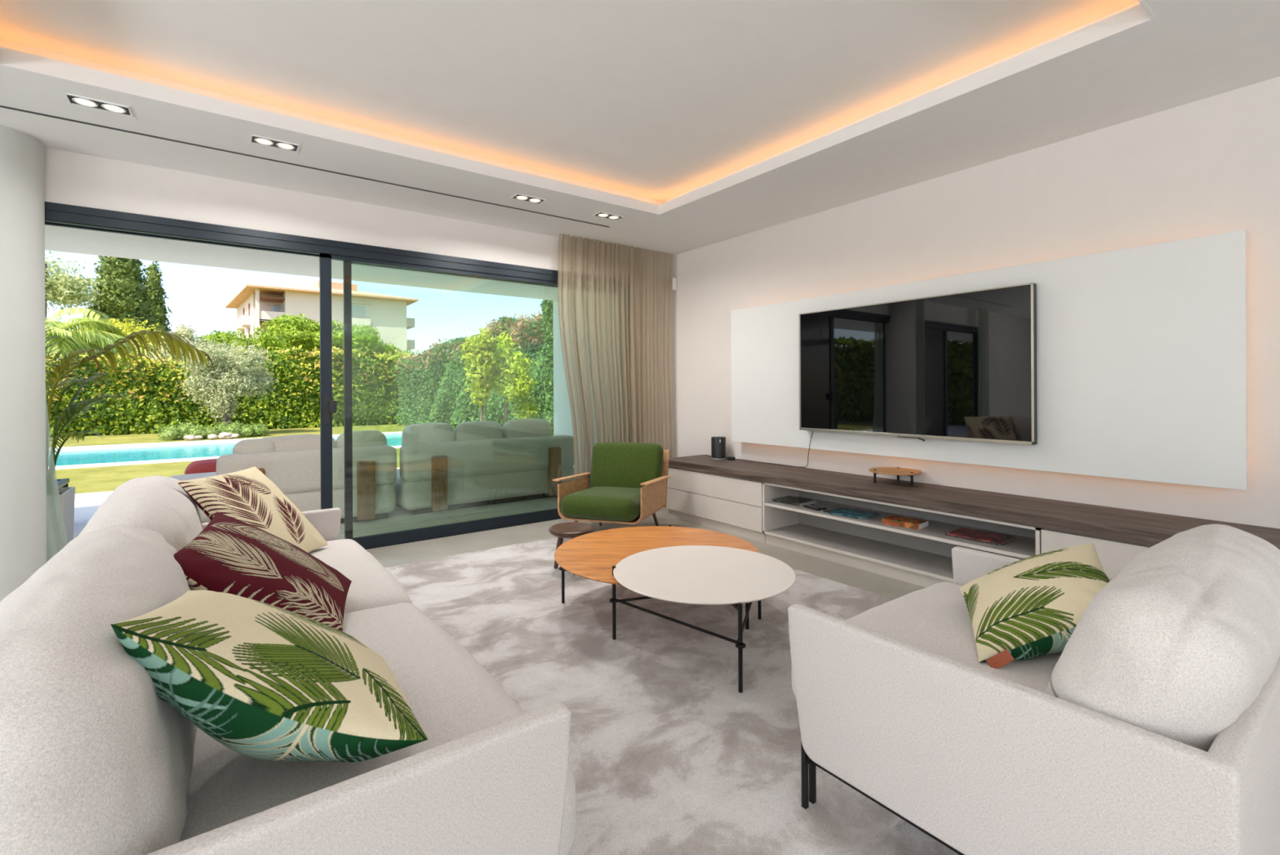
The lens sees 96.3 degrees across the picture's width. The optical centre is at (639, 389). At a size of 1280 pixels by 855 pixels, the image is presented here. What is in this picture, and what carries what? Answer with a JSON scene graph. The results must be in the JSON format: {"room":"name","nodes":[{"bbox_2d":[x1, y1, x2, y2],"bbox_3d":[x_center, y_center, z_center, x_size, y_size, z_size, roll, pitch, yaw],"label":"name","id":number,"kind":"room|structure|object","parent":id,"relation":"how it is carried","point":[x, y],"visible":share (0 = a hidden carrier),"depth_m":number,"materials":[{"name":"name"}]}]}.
{"room":"living room","nodes":[
{"label":"living room","id":0,"kind":"room"},
{"bbox_2d":[44,147,559,271],"bbox_3d":[-3.981,-0.329,3.021,10.630,3.100,0.160,0,0,-37],"label":"wall","id":1,"kind":"structure","parent":0,"point":[71,178],"depth_m":3.98,"materials":[{"name":"paint"}]},
{"bbox_2d":[0,124,46,601],"bbox_3d":[-3.572,-0.091,3.144,0.430,2.620,0.430,0,0,-37],"label":"column","id":2,"kind":"structure","parent":1,"relation":"attached to","point":[23,488],"depth_m":3.11,"materials":[{"name":"paint"}]},
{"bbox_2d":[44,224,558,300],"bbox_3d":[-6.775,-1.552,2.552,16.200,0.625,2.420,0,0,-37],"label":"roof","id":3,"kind":"structure","parent":1,"relation":"attached to","point":[57,238],"depth_m":5.58,"materials":[{"name":"white paint"}]},
{"bbox_2d":[44,201,561,549],"bbox_3d":[-1.841,0.065,4.571,4.270,2.310,0.190,0,0,-37],"label":"sliding door frame","id":4,"kind":"structure","parent":1,"relation":"in","point":[60,215],"depth_m":4.22,"materials":[{"name":"metal"}]},
{"bbox_2d":[0,0,1279,255],"bbox_3d":[-0.373,-1.658,-1.662,10.430,0.480,11.670,0,0,-37],"label":"ceiling","id":5,"kind":"structure","parent":0,"point":[658,102],"depth_m":2.93,"materials":[{"name":"paint"}]},
{"bbox_2d":[63,92,133,117],"bbox_3d":[-2.669,-1.403,2.830,0.236,0.007,0.120,0,0,-37],"label":"recessed light","id":6,"kind":"object","parent":5,"relation":"in","point":[75,100],"visible":1,"depth_m":2.82,"materials":[{"name":"white paint"}]},
{"bbox_2d":[249,133,300,152],"bbox_3d":[-2.091,-1.406,3.280,0.236,0.007,0.120,0,0,-37],"label":"recessed light","id":7,"kind":"object","parent":5,"relation":"in","point":[254,139],"visible":1,"depth_m":3.28,"materials":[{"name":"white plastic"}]},
{"bbox_2d":[0,105,609,227],"bbox_3d":[-2.906,-1.404,3.035,6.580,0.004,0.018,0,0,-37],"label":"air slot","id":8,"kind":"object","parent":5,"relation":"attached to","point":[1,106],"visible":1,"depth_m":3.49,"materials":[{"name":"black plastic"}]},
{"bbox_2d":[510,193,546,204],"bbox_3d":[-0.828,-1.412,4.253,0.236,0.007,0.120,0,0,-37],"label":"recessed light","id":9,"kind":"object","parent":5,"relation":"in","point":[519,197],"visible":1,"depth_m":4.24,"materials":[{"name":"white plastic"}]},
{"bbox_2d":[0,0,1155,214],"bbox_3d":[-0.396,-1.455,2.345,3.674,0.077,3.072,0,0,-37],"label":"trim","id":10,"kind":"structure","parent":5,"relation":"attached to","point":[1141,14],"depth_m":2.98,"materials":[{"name":"white paint"}]},
{"bbox_2d":[557,233,640,479],"bbox_3d":[-0.364,-0.112,5.473,0.938,2.603,0.105,0,0,-37],"label":"sheer curtain","id":11,"kind":"object","parent":5,"relation":"hanging from","point":[598,281],"visible":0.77,"depth_m":5.45,"materials":[{"name":"brown fabric"}]},
{"bbox_2d":[592,211,624,220],"bbox_3d":[-0.257,-1.415,4.685,0.236,0.007,0.120,0,0,-37],"label":"recessed light","id":12,"kind":"object","parent":5,"relation":"in","point":[602,215],"visible":1,"depth_m":4.67,"materials":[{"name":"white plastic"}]},
{"bbox_2d":[639,248,673,457],"bbox_3d":[0.160,-0.114,5.857,0.454,2.603,0.045,0,0,-37],"label":"sheer curtain","id":13,"kind":"object","parent":5,"relation":"hanging from","point":[655,268],"visible":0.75,"depth_m":5.86,"materials":[{"name":"brown fabric"}]},
{"bbox_2d":[365,506,926,599],"bbox_3d":[-0.319,1.262,-1.546,10.630,0.120,11.810,0,0,-37],"label":"floor","id":14,"kind":"structure","parent":0,"point":[415,551],"depth_m":4.27,"materials":[{"name":"stone"}]},
{"bbox_2d":[0,475,576,854],"bbox_3d":[-1.205,0.778,1.768,1.094,0.856,2.390,0,0,-37],"label":"sofa","id":15,"kind":"object","parent":14,"relation":"on","point":[93,761],"visible":0.77,"depth_m":0.95,"materials":[{"name":"white fabric"}]},
{"bbox_2d":[0,524,197,854],"bbox_3d":[-1.104,0.590,1.163,0.334,0.475,1.232,0,0,-37],"label":"cushion","id":16,"kind":"object","parent":15,"relation":"on","point":[93,761],"depth_m":0.79,"materials":[{"name":"white fabric"}]},
{"bbox_2d":[78,475,203,551],"bbox_3d":[-1.785,0.594,2.085,0.342,0.481,1.105,0,0,-37],"label":"cushion","id":17,"kind":"object","parent":15,"relation":"on","point":[159,504],"depth_m":1.88,"materials":[{"name":"white fabric"}]},
{"bbox_2d":[176,466,328,552],"bbox_3d":[-1.616,0.540,2.440,0.336,0.381,0.507,0,0,-4],"label":"cushion","id":18,"kind":"object","parent":15,"relation":"on","point":[247,495],"visible":0.69,"depth_m":2.38,"materials":[{"name":"fabric"}]},
{"bbox_2d":[173,511,351,631],"bbox_3d":[-1.137,0.576,1.782,0.404,0.336,0.516,0,0,-24],"label":"cushion","id":19,"kind":"object","parent":15,"relation":"on","point":[230,555],"visible":0.73,"depth_m":1.68,"materials":[{"name":"fabric"}]},
{"bbox_2d":[110,590,427,762],"bbox_3d":[-0.696,0.528,1.122,0.470,0.352,0.565,0,0,-37],"label":"cushion","id":20,"kind":"object","parent":15,"relation":"on","point":[263,680],"visible":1,"depth_m":0.98,"materials":[{"name":"fabric"}]},
{"bbox_2d":[308,538,412,613],"bbox_3d":[-1.540,0.853,2.270,1.029,0.269,1.100,0,0,-37],"label":"seat cushion","id":21,"kind":"object","parent":15,"relation":"on","point":[372,585],"depth_m":2.30,"materials":[{"name":"white fabric"}]},
{"bbox_2d":[179,602,576,854],"bbox_3d":[-0.854,0.850,1.352,1.030,0.270,1.228,0,0,-37],"label":"seat cushion","id":22,"kind":"object","parent":15,"relation":"on","point":[450,694],"depth_m":1.26,"materials":[{"name":"white fabric"}]},
{"bbox_2d":[384,521,959,854],"bbox_3d":[0.493,1.186,1.916,3.030,0.021,5.690,0,0,-37],"label":"rug","id":23,"kind":"object","parent":14,"relation":"on","point":[667,755],"visible":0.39,"depth_m":2.18,"materials":[{"name":"grey carpet"}]},
{"bbox_2d":[548,521,594,574],"bbox_3d":[-0.446,1.042,3.760,0.298,0.280,0.298,0,0,-37],"label":"stool","id":24,"kind":"object","parent":23,"relation":"on","point":[571,530],"visible":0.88,"depth_m":3.74,"materials":[{"name":"brown wood"}]},
{"bbox_2d":[551,441,671,526],"bbox_3d":[-0.204,0.832,4.638,0.770,0.748,0.883,0,0,17],"label":"armchair","id":25,"kind":"object","parent":23,"relation":"on","point":[627,482],"visible":1,"depth_m":4.70,"materials":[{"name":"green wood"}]},
{"bbox_2d":[560,486,640,520],"bbox_3d":[-0.227,0.901,4.566,0.620,0.218,0.731,0,0,17],"label":"seat cushion","id":26,"kind":"object","parent":25,"relation":"on","point":[576,503],"depth_m":4.27,"materials":[{"name":"green fabric"}]},
{"bbox_2d":[589,441,663,488],"bbox_3d":[-0.119,0.696,4.915,0.636,0.476,0.225,0,0,17],"label":"cushion","id":27,"kind":"object","parent":25,"relation":"on","point":[613,464],"depth_m":4.85,"materials":[{"name":"green fabric"}]},
{"bbox_2d":[554,524,759,629],"bbox_3d":[0.092,1.023,3.117,1.106,0.309,1.106,0,0,-37],"label":"coffee table","id":28,"kind":"object","parent":23,"relation":"on","point":[593,555],"visible":0.56,"depth_m":3.23,"materials":[{"name":"orange wood"}]},
{"bbox_2d":[608,545,795,692],"bbox_3d":[0.306,1.004,2.666,0.856,0.344,0.848,0,0,-37],"label":"coffee table","id":29,"kind":"object","parent":23,"relation":"on","point":[700,575],"visible":1,"depth_m":2.58,"materials":[{"name":"white paint"}]},
{"bbox_2d":[787,524,1279,854],"bbox_3d":[1.081,0.765,1.617,1.030,0.814,0.996,0,0,-37],"label":"sofa","id":30,"kind":"object","parent":23,"relation":"on","point":[1154,729],"visible":0.94,"depth_m":1.16,"materials":[{"name":"white fabric"}]},
{"bbox_2d":[791,582,1062,696],"bbox_3d":[1.069,0.836,1.634,0.951,0.251,0.953,0,0,-37],"label":"seat cushion","id":31,"kind":"object","parent":30,"relation":"on","point":[935,618],"depth_m":1.73,"materials":[{"name":"white fabric"}]},
{"bbox_2d":[959,542,1110,668],"bbox_3d":[1.151,0.612,1.645,0.370,0.260,0.495,0,0,24],"label":"cushion","id":32,"kind":"object","parent":30,"relation":"on","point":[1029,607],"visible":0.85,"depth_m":1.55,"materials":[{"name":"fabric"}]},
{"bbox_2d":[1045,524,1279,751],"bbox_3d":[1.284,0.598,1.362,0.950,0.481,0.344,0,0,-37],"label":"cushion","id":33,"kind":"object","parent":30,"relation":"on","point":[1182,645],"depth_m":1.09,"materials":[{"name":"white fabric"}]},
{"bbox_2d":[666,466,765,542],"bbox_3d":[0.790,0.957,5.071,0.520,0.478,1.208,0,0,-37],"label":"base cabinet","id":34,"kind":"object","parent":14,"relation":"on","point":[729,504],"visible":0.48,"depth_m":4.83,"materials":[{"name":"beige paint"}]},
{"bbox_2d":[762,482,1042,586],"bbox_3d":[1.708,0.952,3.839,0.520,0.478,1.850,0,0,-37],"label":"base cabinet","id":35,"kind":"object","parent":14,"relation":"on","point":[922,557],"visible":0.45,"depth_m":3.87,"materials":[{"name":"beige paint"}]},
{"bbox_2d":[773,500,817,506],"bbox_3d":[1.188,0.865,4.443,0.216,0.010,0.285,0,0,-37],"label":"magazine","id":36,"kind":"object","parent":35,"relation":"on","point":[813,502],"visible":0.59,"depth_m":4.34,"materials":[{"name":"paper"}]},
{"bbox_2d":[771,495,815,504],"bbox_3d":[1.181,0.856,4.444,0.211,0.009,0.280,0,0,-41],"label":"magazine","id":37,"kind":"object","parent":36,"relation":"on","point":[788,499],"visible":0.84,"depth_m":4.40,"materials":[{"name":"paper"}]},
{"bbox_2d":[803,504,821,510],"bbox_3d":[1.257,0.861,4.176,0.040,0.018,0.150,0,0,-25],"label":"remote control","id":38,"kind":"object","parent":35,"relation":"on","point":[809,506],"visible":1,"depth_m":4.16,"materials":[{"name":"black plastic"}]},
{"bbox_2d":[809,503,826,510],"bbox_3d":[1.307,0.861,4.201,0.040,0.018,0.150,0,0,-19],"label":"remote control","id":39,"kind":"object","parent":35,"relation":"on","point":[812,504],"visible":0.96,"depth_m":4.18,"materials":[{"name":"black plastic"}]},
{"bbox_2d":[822,508,861,519],"bbox_3d":[1.465,0.866,4.013,0.211,0.005,0.280,0,0,-33],"label":"magazine","id":40,"kind":"object","parent":35,"relation":"on","point":[828,510],"visible":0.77,"depth_m":3.93,"materials":[{"name":"paper"}]},
{"bbox_2d":[828,506,879,519],"bbox_3d":[1.490,0.860,3.988,0.285,0.007,0.211,0,0,39],"label":"magazine","id":41,"kind":"object","parent":40,"relation":"on","point":[841,511],"visible":1,"depth_m":3.97,"materials":[{"name":"paper"}]},
{"bbox_2d":[882,515,928,529],"bbox_3d":[1.701,0.851,3.672,0.151,0.034,0.230,0,0,-43],"label":"book","id":42,"kind":"object","parent":35,"relation":"on","point":[895,520],"visible":1,"depth_m":3.63,"materials":[{"name":"paper"}]},
{"bbox_2d":[668,454,1279,549],"bbox_3d":[2.155,0.676,3.234,0.540,0.065,5.815,0,0,-37],"label":"countertop","id":43,"kind":"structure","parent":35,"relation":"on","point":[1125,525],"depth_m":3.28,"materials":[{"name":"brown wood"}]},
{"bbox_2d":[711,435,725,459],"bbox_3d":[0.735,0.548,5.360,0.134,0.206,0.134,0,0,-37],"label":"speaker","id":44,"kind":"object","parent":43,"relation":"on","point":[717,442],"visible":1,"depth_m":5.30},
{"bbox_2d":[727,456,735,460],"bbox_3d":[0.840,0.635,5.279,0.050,0.030,0.065,0,0,-37],"label":"power adapter","id":45,"kind":"object","parent":43,"relation":"on","point":[731,458],"visible":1,"depth_m":5.26,"materials":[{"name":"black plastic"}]},
{"bbox_2d":[734,431,813,467],"bbox_3d":[1.160,0.488,4.904,0.124,0.322,0.916,0,0,-33],"label":"power cable","id":46,"kind":"object","parent":43,"relation":"on","point":[812,431],"visible":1,"depth_m":4.83,"materials":[{"name":"black plastic"}]},
{"bbox_2d":[868,466,921,485],"bbox_3d":[1.759,0.600,3.953,0.336,0.092,0.336,0,0,-37],"label":"tray stand","id":47,"kind":"object","parent":43,"relation":"on","point":[898,471],"visible":1,"depth_m":3.93,"materials":[{"name":"brown wood"}]},
{"bbox_2d":[868,466,921,475],"bbox_3d":[1.759,0.564,3.953,0.336,0.010,0.336,0,0,-37],"label":"tray","id":48,"kind":"object","parent":47,"relation":"on","point":[883,470],"depth_m":3.93,"materials":[{"name":"brown wood"}]},
{"bbox_2d":[945,532,1015,545],"bbox_3d":[1.991,0.862,3.358,0.221,0.008,0.290,0,0,-36],"label":"magazine","id":49,"kind":"object","parent":35,"relation":"on","point":[983,541],"visible":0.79,"depth_m":3.27,"materials":[{"name":"paper"}]},
{"bbox_2d":[946,527,1014,544],"bbox_3d":[1.994,0.855,3.354,0.221,0.007,0.290,0,0,-42],"label":"magazine","id":50,"kind":"object","parent":49,"relation":"on","point":[969,533],"visible":1,"depth_m":3.34,"materials":[{"name":"paper"}]},
{"bbox_2d":[1040,528,1151,578],"bbox_3d":[2.585,0.948,2.662,0.520,0.478,1.075,0,0,-37],"label":"base cabinet","id":51,"kind":"object","parent":14,"relation":"on","point":[1113,556],"visible":0.2,"depth_m":2.73,"materials":[{"name":"beige paint"}]},
{"bbox_2d":[552,76,1279,528],"bbox_3d":[3.191,-0.317,2.535,0.350,3.200,14.350,0,0,-37],"label":"wall","id":52,"kind":"structure","parent":0,"point":[1210,166],"depth_m":3.41,"materials":[{"name":"paint"}]},
{"bbox_2d":[672,277,676,290],"bbox_3d":[0.350,-1.112,6.040,0.065,0.130,0.050,0,0,-37],"label":"sensor","id":53,"kind":"object","parent":52,"relation":"attached to","point":[674,279],"visible":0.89,"depth_m":6.02,"materials":[{"name":"white paint"}]},
{"bbox_2d":[730,229,1247,490],"bbox_3d":[1.858,-0.130,3.980,0.118,1.200,3.266,0,0,-37],"label":"wall panel","id":54,"kind":"object","parent":52,"relation":"attached to","point":[1142,357],"visible":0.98,"depth_m":3.04,"materials":[{"name":"white paint"}]},
{"bbox_2d":[799,282,1037,444],"bbox_3d":[1.779,-0.130,3.920,0.079,0.946,1.618,0,0,-37],"label":"television","id":55,"kind":"object","parent":54,"relation":"attached to","point":[959,366],"visible":1,"depth_m":3.74,"materials":[{"name":"black glass"}]},
{"label":"outside","id":56,"kind":"structure","parent":0,"visible":0},
{"bbox_2d":[73,467,557,539],"bbox_3d":[-7.075,1.299,3.645,25.000,0.116,4.590,0,0,-37],"label":"terrace","id":57,"kind":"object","parent":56,"point":[86,504],"depth_m":5.57,"materials":[{"name":"grey tile"}]},
{"bbox_2d":[45,393,67,561],"bbox_3d":[-3.706,0.013,3.459,0.423,2.388,0.049,0,0,-38],"label":"curtain","id":58,"kind":"object","parent":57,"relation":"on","point":[56,536],"visible":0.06,"depth_m":3.52,"materials":[{"name":"white fabric"}]},
{"bbox_2d":[57,478,69,487],"bbox_3d":[-5.651,0.673,4.641,1.380,1.113,0.640,0,0,-37],"label":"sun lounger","id":59,"kind":"object","parent":57,"relation":"on","point":[62,482],"visible":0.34,"depth_m":5.17,"materials":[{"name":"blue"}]},
{"bbox_2d":[57,486,75,542],"bbox_3d":[-4.295,0.978,4.029,0.410,0.490,0.410,0,0,-37],"label":"planter","id":60,"kind":"object","parent":57,"relation":"on","point":[67,495],"visible":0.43,"depth_m":4.16,"materials":[{"name":"ceramic"}]},
{"bbox_2d":[44,298,213,466],"bbox_3d":[-4.040,-0.026,4.123,1.467,1.605,1.051,0,0,12],"label":"potted palm","id":61,"kind":"object","parent":60,"relation":"in","point":[174,344],"visible":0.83,"depth_m":4.16,"materials":[{"name":"green plant"}]},
{"bbox_2d":[169,471,216,523],"bbox_3d":[-3.740,0.987,4.942,0.632,0.465,1.021,0,0,-37],"label":"chaise","id":62,"kind":"object","parent":57,"relation":"on","point":[204,517],"visible":0.08,"depth_m":4.97,"materials":[{"name":"fabric"}]},
{"bbox_2d":[184,457,217,474],"bbox_3d":[-4.327,0.968,5.877,0.544,0.509,0.540,0,0,-37],"label":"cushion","id":63,"kind":"object","parent":57,"relation":"on","point":[207,465],"visible":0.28,"depth_m":5.64,"materials":[{"name":"red fabric"}]},
{"bbox_2d":[216,430,396,523],"bbox_3d":[-3.138,0.807,5.404,1.391,0.818,1.071,0,0,-37],"label":"outdoor sofa","id":64,"kind":"object","parent":57,"relation":"on","point":[294,467],"visible":0.6,"depth_m":5.13,"materials":[{"name":"fabric"}]},
{"bbox_2d":[232,438,275,453],"bbox_3d":[-3.337,0.528,4.967,0.319,0.202,0.238,0,0,-37],"label":"pillow","id":65,"kind":"object","parent":64,"relation":"on","point":[253,445],"visible":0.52,"depth_m":4.89,"materials":[{"name":"grey fabric"}]},
{"bbox_2d":[262,434,336,451],"bbox_3d":[-3.115,0.639,5.186,0.660,0.460,0.266,0,0,-37],"label":"cushion","id":66,"kind":"object","parent":64,"relation":"on","point":[295,442],"depth_m":5.12,"materials":[{"name":"grey fabric"}]},
{"bbox_2d":[336,430,386,447],"bbox_3d":[-2.678,0.625,5.510,0.456,0.460,0.266,0,0,-37],"label":"cushion","id":67,"kind":"object","parent":64,"relation":"on","point":[360,437],"depth_m":5.43,"materials":[{"name":"grey fabric"}]},
{"bbox_2d":[393,418,574,514],"bbox_3d":[-1.768,0.773,6.401,1.900,0.872,1.071,0,0,-37],"label":"outdoor sofa","id":68,"kind":"object","parent":57,"relation":"on","point":[480,463],"visible":0.96,"depth_m":5.93,"materials":[{"name":"fabric"}]},
{"bbox_2d":[401,422,454,445],"bbox_3d":[-2.165,0.570,5.869,0.519,0.460,0.264,0,0,-37],"label":"cushion","id":69,"kind":"object","parent":68,"relation":"on","point":[429,432],"depth_m":5.77,"materials":[{"name":"grey fabric"}]},
{"bbox_2d":[454,420,502,440],"bbox_3d":[-1.740,0.570,6.184,0.524,0.460,0.260,0,0,-37],"label":"cushion","id":70,"kind":"object","parent":68,"relation":"on","point":[482,429],"depth_m":6.08,"materials":[{"name":"grey fabric"}]},
{"bbox_2d":[502,418,551,438],"bbox_3d":[-1.286,0.566,6.521,0.593,0.462,0.261,0,0,-37],"label":"cushion","id":71,"kind":"object","parent":68,"relation":"on","point":[519,428],"depth_m":6.41,"materials":[{"name":"grey fabric"}]},
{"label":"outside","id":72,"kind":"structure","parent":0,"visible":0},
{"bbox_2d":[51,422,454,493],"bbox_3d":[-70.129,1.727,94.096,320.000,0.280,225.280,0,0,-37],"label":"lawn","id":73,"kind":"structure","parent":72,"point":[105,478],"depth_m":9.46,"materials":[{"name":"green plant"}]},
{"bbox_2d":[44,325,79,360],"bbox_3d":[-19.092,-0.231,16.489,4.486,3.262,4.273,0,0,-37],"label":"palm tree","id":74,"kind":"object","parent":73,"relation":"on","point":[59,330],"visible":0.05,"depth_m":16.79,"materials":[{"name":"green plant"}]},
{"bbox_2d":[44,250,104,321],"bbox_3d":[-26.679,-2.520,25.192,4.658,7.935,3.179,0,0,-37],"label":"tree","id":75,"kind":"object","parent":73,"relation":"on","point":[64,288],"visible":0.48,"depth_m":25.45,"materials":[{"name":"green plant"}]},
{"bbox_2d":[44,307,147,366],"bbox_3d":[-18.577,-0.539,18.109,4.712,3.873,4.669,0,0,-37],"label":"palm tree","id":76,"kind":"object","parent":73,"relation":"on","point":[87,338],"visible":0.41,"depth_m":17.93,"materials":[{"name":"green plant"}]},
{"bbox_2d":[46,334,154,369],"bbox_3d":[-18.314,-0.214,19.651,3.976,3.220,3.972,0,0,-6],"label":"palm tree","id":77,"kind":"object","parent":73,"relation":"on","point":[96,341],"visible":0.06,"depth_m":19.05,"materials":[{"name":"green plant"}]},
{"bbox_2d":[72,317,167,355],"bbox_3d":[-18.314,-1.267,20.591,3.453,2.664,2.304,0,0,-37],"label":"shrub","id":78,"kind":"object","parent":73,"relation":"on","point":[127,328],"visible":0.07,"depth_m":20.08,"materials":[{"name":"green plant"}]},
{"bbox_2d":[82,255,162,331],"bbox_3d":[-25.633,-3.163,28.315,3.436,9.815,3.472,0,0,9],"label":"cypress tree","id":79,"kind":"object","parent":73,"relation":"on","point":[125,295],"visible":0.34,"depth_m":27.74,"materials":[{"name":"green plant"}]},
{"bbox_2d":[145,261,173,335],"bbox_3d":[-26.580,-2.701,31.364,1.948,8.827,1.867,0,0,14],"label":"cypress tree","id":80,"kind":"object","parent":73,"relation":"on","point":[157,293],"visible":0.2,"depth_m":31.21,"materials":[{"name":"green plant"}]},
{"bbox_2d":[142,324,209,363],"bbox_3d":[-15.951,-1.111,19.881,1.962,2.352,2.001,0,0,-37],"label":"tree","id":81,"kind":"object","parent":73,"relation":"on","point":[187,333],"visible":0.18,"depth_m":19.89,"materials":[{"name":"green plant"}]},
{"bbox_2d":[182,435,195,440],"bbox_3d":[-11.243,1.209,14.296,0.244,0.151,0.191,0,0,-37],"label":"rock","id":82,"kind":"object","parent":73,"relation":"on","point":[188,437],"visible":1,"depth_m":14.24,"materials":[{"name":"white stone"}]},
{"bbox_2d":[194,435,203,439],"bbox_3d":[-11.127,1.211,14.436,0.176,0.102,0.128,0,0,-37],"label":"rock","id":83,"kind":"object","parent":73,"relation":"on","point":[198,437],"visible":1,"depth_m":14.40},
{"bbox_2d":[207,434,218,439],"bbox_3d":[-10.854,1.202,14.575,0.242,0.139,0.171,0,0,-37],"label":"rock","id":84,"kind":"object","parent":73,"relation":"on","point":[210,436],"visible":1,"depth_m":14.52,"materials":[{"name":"white stone"}]},
{"bbox_2d":[158,420,271,440],"bbox_3d":[-11.147,1.169,15.077,2.419,0.716,1.005,0,0,-37],"label":"groundcover","id":85,"kind":"object","parent":73,"relation":"on","point":[173,433],"visible":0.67,"depth_m":14.82,"materials":[{"name":"green plant"}]},
{"bbox_2d":[218,431,234,439],"bbox_3d":[-10.679,1.204,14.772,0.370,0.211,0.275,0,0,-37],"label":"rock","id":86,"kind":"object","parent":73,"relation":"on","point":[224,435],"visible":0.93,"depth_m":14.69,"materials":[{"name":"white stone"}]},
{"bbox_2d":[174,336,280,426],"bbox_3d":[-11.429,-0.081,15.979,2.408,2.750,1.893,0,0,-44],"label":"tree","id":87,"kind":"object","parent":73,"relation":"on","point":[233,367],"visible":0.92,"depth_m":15.62,"materials":[{"name":"green plant"}]},
{"bbox_2d":[45,341,410,437],"bbox_3d":[-17.530,-0.076,15.080,22.073,2.910,2.032,0,0,-37],"label":"hedge","id":88,"kind":"object","parent":73,"relation":"on","point":[295,401],"visible":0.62,"depth_m":18.15,"materials":[{"name":"green plant"}]},
{"bbox_2d":[196,328,265,351],"bbox_3d":[-19.238,-0.712,26.828,2.830,4.224,2.803,0,0,-37],"label":"pine tree","id":89,"kind":"object","parent":73,"relation":"on","point":[220,338],"visible":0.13,"depth_m":26.46,"materials":[{"name":"green plant"}]},
{"bbox_2d":[231,433,239,437],"bbox_3d":[-10.499,1.204,14.845,0.193,0.113,0.137,0,0,-37],"label":"rock","id":90,"kind":"object","parent":73,"relation":"on","point":[233,435],"visible":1,"depth_m":14.81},
{"bbox_2d":[242,312,384,359],"bbox_3d":[-17.136,-1.240,29.870,6.885,5.317,3.927,0,0,-42],"label":"pine tree","id":91,"kind":"object","parent":73,"relation":"on","point":[284,332],"visible":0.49,"depth_m":28.68,"materials":[{"name":"green plant"}]},
{"bbox_2d":[225,280,418,359],"bbox_3d":[-46.928,-6.954,84.159,22.400,16.800,23.600,0,0,-37],"label":"apartment building","id":92,"kind":"structure","parent":73,"relation":"on","point":[255,304],"depth_m":77.11,"materials":[{"name":"paint"}]},
{"bbox_2d":[351,305,365,316],"bbox_3d":[-38.253,-10.600,77.432,2.100,1.400,0.060,0,0,-37],"label":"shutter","id":93,"kind":"object","parent":92,"relation":"hanging from","point":[357,310],"depth_m":77.54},
{"bbox_2d":[373,341,417,364],"bbox_3d":[-14.268,-0.654,32.403,3.234,4.058,2.620,0,0,12],"label":"pine tree","id":94,"kind":"object","parent":73,"relation":"on","point":[387,348],"visible":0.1,"depth_m":31.78,"materials":[{"name":"green plant"}]},
{"bbox_2d":[394,309,545,428],"bbox_3d":[-3.243,-0.820,16.604,14.536,4.216,2.702,0,0,44],"label":"hedge","id":95,"kind":"object","parent":73,"relation":"on","point":[433,381],"visible":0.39,"depth_m":18.47,"materials":[{"name":"green plant"}]},
{"bbox_2d":[458,327,500,420],"bbox_3d":[-3.519,-0.070,12.599,0.802,2.620,0.818,0,0,15],"label":"young tree","id":96,"kind":"object","parent":73,"relation":"on","point":[478,352],"visible":1,"depth_m":12.49,"materials":[{"name":"green plant"}]},
{"bbox_2d":[488,326,544,423],"bbox_3d":[-2.886,-0.095,13.148,1.439,2.660,0.996,0,0,-37],"label":"young tree","id":97,"kind":"object","parent":73,"relation":"on","point":[511,375],"visible":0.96,"depth_m":12.99,"materials":[{"name":"green plant"}]},
{"bbox_2d":[538,299,553,435],"bbox_3d":[-1.788,-0.412,11.510,0.451,3.284,0.435,0,0,8],"label":"climbing plant","id":98,"kind":"object","parent":73,"relation":"on","point":[547,373],"visible":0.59,"depth_m":11.40,"materials":[{"name":"green plant"}]},
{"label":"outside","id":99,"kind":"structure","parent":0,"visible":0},
{"bbox_3d":[-13.358,2.080,9.025,19.550,1.380,4.250,0,0,-37],"label":"basin","id":100,"kind":"object","parent":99,"visible":0},
{"bbox_2d":[54,435,401,466],"bbox_3d":[-13.361,1.340,9.025,19.350,0.001,4.050,0,0,-37],"label":"pool water","id":101,"kind":"structure","parent":100,"relation":"in","point":[124,455],"depth_m":11.80,"materials":[{"name":"teal liquid"}]},
{"bbox_2d":[55,431,402,469],"bbox_3d":[-13.361,1.330,9.025,20.190,0.120,4.890,0,0,-37],"label":"pool coping","id":102,"kind":"object","parent":100,"relation":"on","point":[386,433],"visible":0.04,"depth_m":12.61},
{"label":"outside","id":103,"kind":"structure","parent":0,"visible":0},
{"bbox_2d":[45,343,79,368],"bbox_3d":[-18.641,-0.625,15.908,5.091,1.633,1.542,0,0,-41],"label":"shrub","id":104,"kind":"object","parent":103,"point":[56,354],"visible":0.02,"depth_m":16.91,"materials":[{"name":"green plant"}]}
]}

